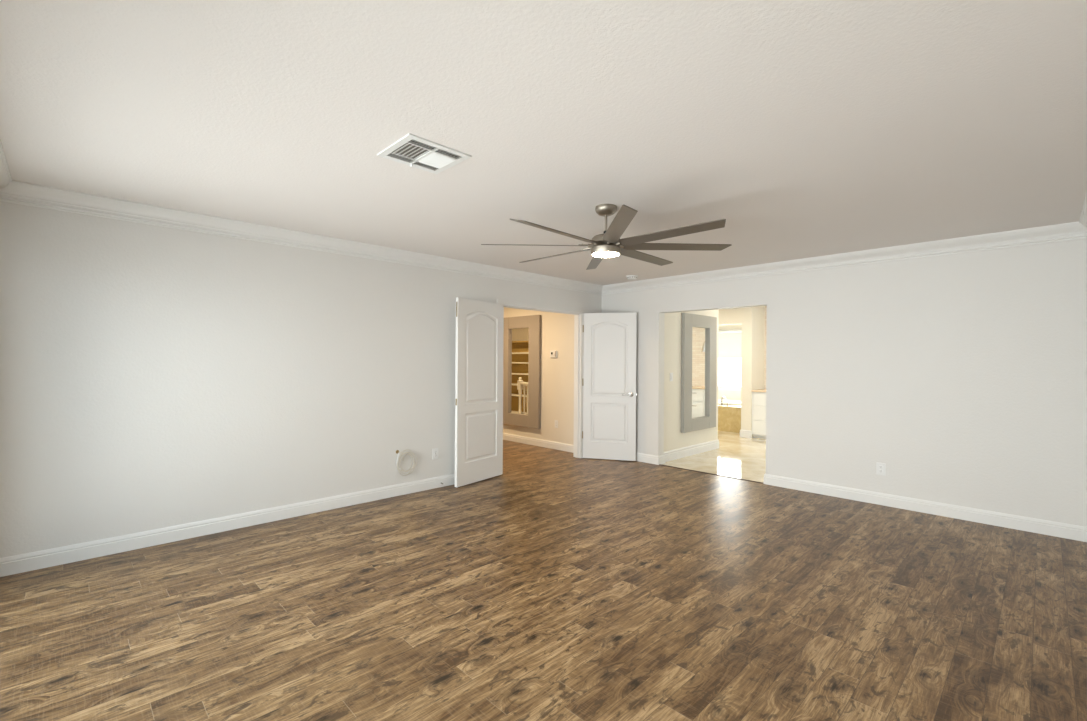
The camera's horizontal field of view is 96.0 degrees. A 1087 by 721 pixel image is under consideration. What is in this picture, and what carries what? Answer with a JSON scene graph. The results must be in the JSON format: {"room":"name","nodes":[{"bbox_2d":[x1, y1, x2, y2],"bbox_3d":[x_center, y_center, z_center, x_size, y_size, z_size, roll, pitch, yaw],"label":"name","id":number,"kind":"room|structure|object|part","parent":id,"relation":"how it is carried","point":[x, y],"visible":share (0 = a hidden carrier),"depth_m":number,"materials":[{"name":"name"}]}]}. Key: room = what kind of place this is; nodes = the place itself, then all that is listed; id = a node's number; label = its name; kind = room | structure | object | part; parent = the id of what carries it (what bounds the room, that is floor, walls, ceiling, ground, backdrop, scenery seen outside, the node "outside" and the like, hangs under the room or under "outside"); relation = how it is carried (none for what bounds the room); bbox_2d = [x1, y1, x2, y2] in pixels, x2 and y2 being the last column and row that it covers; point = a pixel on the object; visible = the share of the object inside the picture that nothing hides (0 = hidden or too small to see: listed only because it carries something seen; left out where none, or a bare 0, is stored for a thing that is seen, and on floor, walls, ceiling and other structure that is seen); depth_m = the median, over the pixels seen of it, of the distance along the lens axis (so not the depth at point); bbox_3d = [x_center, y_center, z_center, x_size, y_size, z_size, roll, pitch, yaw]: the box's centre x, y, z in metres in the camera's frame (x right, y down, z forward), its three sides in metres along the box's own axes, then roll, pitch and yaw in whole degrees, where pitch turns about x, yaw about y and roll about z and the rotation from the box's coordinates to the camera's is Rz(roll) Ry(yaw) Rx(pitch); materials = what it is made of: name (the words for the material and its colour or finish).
{"room":"empty bedroom","nodes":[
{"label":"empty bedroom","id":0,"kind":"room"},
{"bbox_2d":[0,201,601,557],"bbox_3d":[-1.325,0.127,5.085,6.180,2.430,0.130,0,0,-44],"label":"wall","id":1,"kind":"structure","parent":0,"point":[152,377],"depth_m":3.72,"materials":[{"name":"white paint"}]},
{"bbox_2d":[0,474,454,576],"bbox_3d":[-1.970,1.281,4.358,3.953,0.112,0.016,0,0,-44],"label":"baseboard","id":2,"kind":"structure","parent":1,"relation":"attached to","point":[26,562],"depth_m":3.71,"materials":[{"name":"white paint"}]},
{"bbox_2d":[0,180,602,294],"bbox_3d":[-1.231,-1.029,5.010,5.900,0.118,0.098,0,0,-44],"label":"trim","id":3,"kind":"structure","parent":1,"relation":"attached to","point":[17,192],"depth_m":3.89,"materials":[{"name":"white paint"}]},
{"bbox_2d":[432,448,437,459],"bbox_3d":[-1.142,0.981,5.172,0.072,0.116,0.008,0,0,-44],"label":"wall outlet","id":4,"kind":"object","parent":1,"relation":"attached to","point":[434,450],"visible":1,"depth_m":5.17,"materials":[{"name":"white plastic"}]},
{"bbox_2d":[455,298,503,486],"bbox_3d":[-0.704,0.334,5.482,0.038,2.003,0.762,0,0,35],"label":"door","id":5,"kind":"structure","parent":1,"relation":"in","point":[479,324],"depth_m":5.42,"materials":[{"name":"white paint"}]},
{"bbox_2d":[497,299,585,457],"bbox_3d":[-0.032,0.337,6.353,1.457,2.026,0.137,0,0,-44],"label":"trim","id":6,"kind":"structure","parent":1,"relation":"attached to","point":[577,445],"depth_m":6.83,"materials":[{"name":"white paint"}]},
{"bbox_3d":[-1.445,0.905,4.862,0.036,0.036,0.026,0,0,-44],"label":"outlet","id":7,"kind":"object","parent":1,"relation":"attached to","visible":0},
{"bbox_2d":[396,450,416,475],"bbox_3d":[-1.375,1.024,4.911,0.221,0.267,0.050,0,0,-44],"label":"cable coil","id":8,"kind":"object","parent":7,"relation":"hanging from","point":[401,454],"visible":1,"depth_m":4.90,"materials":[{"name":"white plastic"}]},
{"bbox_2d":[503,308,573,444],"bbox_3d":[-1.437,0.126,9.245,0.120,2.430,5.975,0,0,-44],"label":"wall","id":9,"kind":"structure","parent":0,"point":[557,329],"depth_m":7.50,"materials":[{"name":"paint"}]},
{"bbox_2d":[503,315,540,428],"bbox_3d":[-0.402,0.168,8.066,0.049,1.798,0.990,0,0,-44],"label":"wall mirror","id":10,"kind":"object","parent":9,"relation":"attached to","point":[522,334],"visible":0.84,"depth_m":8.02,"materials":[{"name":"beige paint"}]},
{"bbox_2d":[510,328,528,414],"bbox_3d":[-0.389,0.169,8.078,0.006,1.414,0.500,0,0,-44],"label":"mirror glass","id":11,"kind":"object","parent":10,"relation":"attached to","point":[519,337],"depth_m":8.08,"materials":[{"name":"clear mirror"}]},
{"bbox_2d":[503,433,572,452],"bbox_3d":[-1.458,1.285,9.162,0.016,0.112,5.875,0,0,-44],"label":"baseboard","id":12,"kind":"structure","parent":9,"relation":"attached to","point":[510,437],"depth_m":7.73,"materials":[{"name":"white paint"}]},
{"bbox_2d":[550,350,556,357],"bbox_3d":[0.156,-0.107,7.514,0.027,0.110,0.136,0,0,-44],"label":"thermostat","id":13,"kind":"object","parent":9,"relation":"attached to","point":[553,353],"visible":1,"depth_m":7.50,"materials":[{"name":"white plastic"}]},
{"bbox_2d":[0,0,1086,284],"bbox_3d":[0.388,-1.127,3.293,6.110,0.100,4.935,0,0,-44],"label":"ceiling","id":14,"kind":"structure","parent":0,"point":[813,128],"depth_m":2.15,"materials":[{"name":"white paint"}]},
{"bbox_2d":[377,133,470,173],"bbox_3d":[-0.627,-1.071,2.574,0.362,0.026,0.338,0,0,-44],"label":"ceiling vent","id":15,"kind":"object","parent":14,"relation":"in","point":[411,150],"visible":1,"depth_m":2.56,"materials":[{"name":"white metal"}]},
{"bbox_2d":[481,204,730,269],"bbox_3d":[0.437,-0.907,3.426,1.618,0.341,1.618,0,0,24],"label":"ceiling fan","id":16,"kind":"object","parent":14,"relation":"hanging from","point":[608,244],"visible":1,"depth_m":3.34,"materials":[{"name":"silver metal"}]},
{"bbox_3d":[-0.066,-0.807,3.414,0.744,0.006,0.104,0,13,-1],"label":"blade","id":17,"kind":"part","parent":16,"relation":"part of","materials":[{"name":"grey wood"}]},
{"bbox_3d":[0.090,-0.806,3.062,0.104,0.006,0.744,18,12,42],"label":"blade","id":18,"kind":"part","parent":16,"relation":"part of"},
{"bbox_3d":[0.072,-0.807,3.772,0.744,0.006,0.104,0,13,44],"label":"blade","id":19,"kind":"part","parent":16,"relation":"part of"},
{"bbox_3d":[0.424,-0.804,3.928,0.104,0.006,0.744,-13,0,-1],"label":"blade","id":20,"kind":"part","parent":16,"relation":"part of","materials":[{"name":"grey wood"}]},
{"bbox_3d":[0.448,-0.804,2.924,0.104,0.006,0.744,13,0,-1],"label":"blade","id":21,"kind":"part","parent":16,"relation":"part of","materials":[{"name":"grey wood"}]},
{"bbox_3d":[0.782,-0.802,3.789,0.104,0.006,0.744,-17,-12,42],"label":"blade","id":22,"kind":"part","parent":16,"relation":"part of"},
{"bbox_3d":[0.800,-0.802,3.079,0.744,0.006,0.104,0,-13,44],"label":"blade","id":23,"kind":"part","parent":16,"relation":"part of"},
{"bbox_3d":[0.938,-0.801,3.438,0.744,0.006,0.104,0,-13,-1],"label":"blade","id":24,"kind":"part","parent":16,"relation":"part of","materials":[{"name":"grey wood"}]},
{"bbox_2d":[626,275,637,279],"bbox_3d":[1.118,-1.050,6.183,0.152,0.046,0.152,0,0,-44],"label":"smoke detector","id":25,"kind":"object","parent":14,"relation":"attached to","point":[630,277],"visible":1,"depth_m":6.14,"materials":[{"name":"white plastic"}]},
{"bbox_2d":[0,431,1086,720],"bbox_3d":[0.087,1.381,7.244,11.230,0.060,10.980,0,0,-44],"label":"floor","id":26,"kind":"structure","parent":0,"point":[558,585],"depth_m":2.63,"materials":[{"name":"brown wood"}]},
{"bbox_2d":[718,397,740,432],"bbox_3d":[3.474,1.042,10.476,1.260,0.660,2.455,0,0,-44],"label":"bathtub","id":27,"kind":"object","parent":26,"relation":"on","point":[729,411],"visible":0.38,"depth_m":9.51,"materials":[{"name":"beige tile"}]},
{"bbox_2d":[718,399,740,404],"bbox_3d":[3.479,1.045,10.478,0.940,0.425,1.700,0,0,-44],"label":"basin","id":28,"kind":"object","parent":27,"relation":"in","point":[731,402],"depth_m":10.29,"materials":[{"name":"white ceramic"}]},
{"bbox_2d":[752,392,765,438],"bbox_3d":[4.706,0.967,8.059,0.587,0.826,2.328,0,0,-44],"label":"bathroom vanity","id":29,"kind":"object","parent":26,"relation":"on","point":[758,398],"visible":0.06,"depth_m":8.63,"materials":[{"name":"white paint"}]},
{"bbox_2d":[751,389,765,391],"bbox_3d":[4.713,0.539,8.064,0.576,0.030,2.329,0,0,-44],"label":"countertop","id":30,"kind":"structure","parent":29,"relation":"on","point":[758,390],"depth_m":8.63,"materials":[{"name":"beige stone"}]},
{"bbox_3d":[3.974,0.672,8.451,0.019,0.237,0.698,0,0,-44],"label":"drawer","id":31,"kind":"part","parent":29,"relation":"part of","materials":[{"name":"white paint"}]},
{"bbox_3d":[3.973,0.921,8.451,0.019,0.248,0.698,0,0,-44],"label":"drawer","id":32,"kind":"part","parent":29,"relation":"part of","materials":[{"name":"white paint"}]},
{"bbox_3d":[3.971,1.176,8.451,0.019,0.247,0.698,0,0,-44],"label":"drawer","id":33,"kind":"part","parent":29,"relation":"part of","materials":[{"name":"white paint"}]},
{"bbox_2d":[664,309,718,451],"bbox_3d":[2.116,0.149,7.151,1.630,2.430,0.120,0,0,-44],"label":"wall","id":34,"kind":"structure","parent":0,"point":[674,439],"depth_m":6.79,"materials":[{"name":"paint"}]},
{"bbox_2d":[664,440,718,461],"bbox_3d":[2.115,1.296,7.157,1.646,0.135,0.152,0,0,-44],"label":"baseboard","id":35,"kind":"structure","parent":34,"relation":"attached to","point":[670,455],"depth_m":7.06,"materials":[{"name":"white paint"}]},
{"bbox_2d":[681,313,716,432],"bbox_3d":[2.301,0.170,7.213,0.965,1.686,0.049,0,0,-44],"label":"wall mirror","id":36,"kind":"object","parent":34,"relation":"attached to","point":[699,332],"visible":1,"depth_m":7.20,"materials":[{"name":"grey paint"}]},
{"bbox_2d":[692,327,707,417],"bbox_3d":[2.288,0.170,7.226,0.525,1.330,0.006,0,0,-44],"label":"mirror glass","id":37,"kind":"object","parent":36,"relation":"attached to","point":[699,334],"depth_m":7.25,"materials":[{"name":"clear mirror"}]},
{"bbox_2d":[718,324,741,400],"bbox_3d":[4.015,0.161,10.923,0.120,2.430,2.605,0,0,-44],"label":"wall","id":38,"kind":"structure","parent":0,"point":[730,395],"depth_m":10.76,"materials":[{"name":"paint"}]},
{"bbox_2d":[718,332,740,390],"bbox_3d":[4.098,0.001,10.796,0.120,1.290,1.660,0,0,-44],"label":"window","id":39,"kind":"structure","parent":38,"relation":"in","point":[719,387],"depth_m":10.79,"materials":[{"name":"white glass"}]},
{"bbox_2d":[718,329,741,357],"bbox_3d":[4.057,-0.375,10.754,0.055,0.613,1.600,0,0,-44],"label":"window shade","id":40,"kind":"object","parent":39,"relation":"attached to","point":[729,344],"visible":0.31,"depth_m":10.74,"materials":[{"name":"white fabric"}]},
{"bbox_2d":[719,308,741,324],"bbox_3d":[2.751,0.153,9.770,0.120,2.430,2.485,0,0,-44],"label":"wall","id":41,"kind":"structure","parent":0,"point":[732,316],"depth_m":8.99,"materials":[{"name":"paint"}]},
{"bbox_2d":[741,306,764,437],"bbox_3d":[3.838,0.160,8.966,0.570,2.430,0.185,0,0,-44],"label":"wall","id":42,"kind":"structure","parent":0,"point":[753,318],"depth_m":8.79,"materials":[{"name":"paint"}]},
{"bbox_2d":[740,429,751,437],"bbox_3d":[3.786,1.307,8.922,0.476,0.135,0.217,0,0,-44],"label":"baseboard","id":43,"kind":"structure","parent":42,"relation":"attached to","point":[743,433],"depth_m":8.75,"materials":[{"name":"white paint"}]},
{"bbox_2d":[764,306,766,388],"bbox_3d":[5.384,0.170,7.880,0.120,2.430,3.730,0,0,-44],"label":"wall","id":44,"kind":"structure","parent":0,"point":[765,306],"depth_m":9.09,"materials":[{"name":"paint"}]},
{"bbox_2d":[601,238,1086,526],"bbox_3d":[2.587,0.152,5.412,0.130,2.430,4.875,0,0,-44],"label":"wall","id":45,"kind":"structure","parent":0,"point":[964,375],"depth_m":4.43,"materials":[{"name":"white paint"}]},
{"bbox_2d":[582,312,636,460],"bbox_3d":[0.894,0.344,6.674,0.745,2.003,0.093,0,0,16],"label":"door","id":46,"kind":"structure","parent":45,"relation":"in","point":[609,339],"depth_m":6.68,"materials":[{"name":"white paint"}]},
{"bbox_2d":[659,464,763,483],"bbox_3d":[1.990,1.360,5.932,0.028,0.008,1.345,0,0,-44],"label":"trim","id":47,"kind":"structure","parent":45,"relation":"attached to","point":[659,464],"depth_m":5.86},
{"bbox_2d":[602,221,1086,294],"bbox_3d":[2.478,-1.005,5.368,0.098,0.118,4.775,0,0,-44],"label":"trim","id":48,"kind":"structure","parent":45,"relation":"attached to","point":[1073,230],"depth_m":4.64,"materials":[{"name":"white paint"}]},
{"bbox_2d":[636,452,1086,541],"bbox_3d":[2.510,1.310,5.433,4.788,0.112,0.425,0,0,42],"label":"baseboard","id":49,"kind":"structure","parent":45,"relation":"attached to","point":[1057,529],"depth_m":4.39,"materials":[{"name":"white paint"}]},
{"bbox_2d":[876,462,885,475],"bbox_3d":[3.216,1.031,4.665,0.008,0.116,0.072,0,0,-44],"label":"wall outlet","id":50,"kind":"object","parent":45,"relation":"attached to","point":[880,467],"visible":1,"depth_m":4.66,"materials":[{"name":"white plastic"}]},
{"bbox_3d":[-1.764,0.124,1.223,0.150,2.430,4.775,0,0,-44],"label":"wall","id":51,"kind":"structure","parent":0,"visible":0},
{"bbox_2d":[0,140,11,188],"bbox_3d":[-1.668,-1.032,1.310,0.098,0.118,4.775,0,0,-44],"label":"trim","id":52,"kind":"structure","parent":51,"relation":"attached to","point":[5,176],"depth_m":2.78,"materials":[{"name":"white paint"}]},
{"bbox_3d":[2.049,0.148,1.544,6.050,2.430,0.100,0,0,-44],"label":"wall","id":53,"kind":"structure","parent":0,"visible":0},
{"bbox_2d":[1079,191,1086,227],"bbox_3d":[2.041,-1.008,1.667,5.900,0.118,0.098,0,0,-44],"label":"trim","id":54,"kind":"structure","parent":53,"relation":"attached to","point":[1083,217],"depth_m":3.46,"materials":[{"name":"white paint"}]}
]}

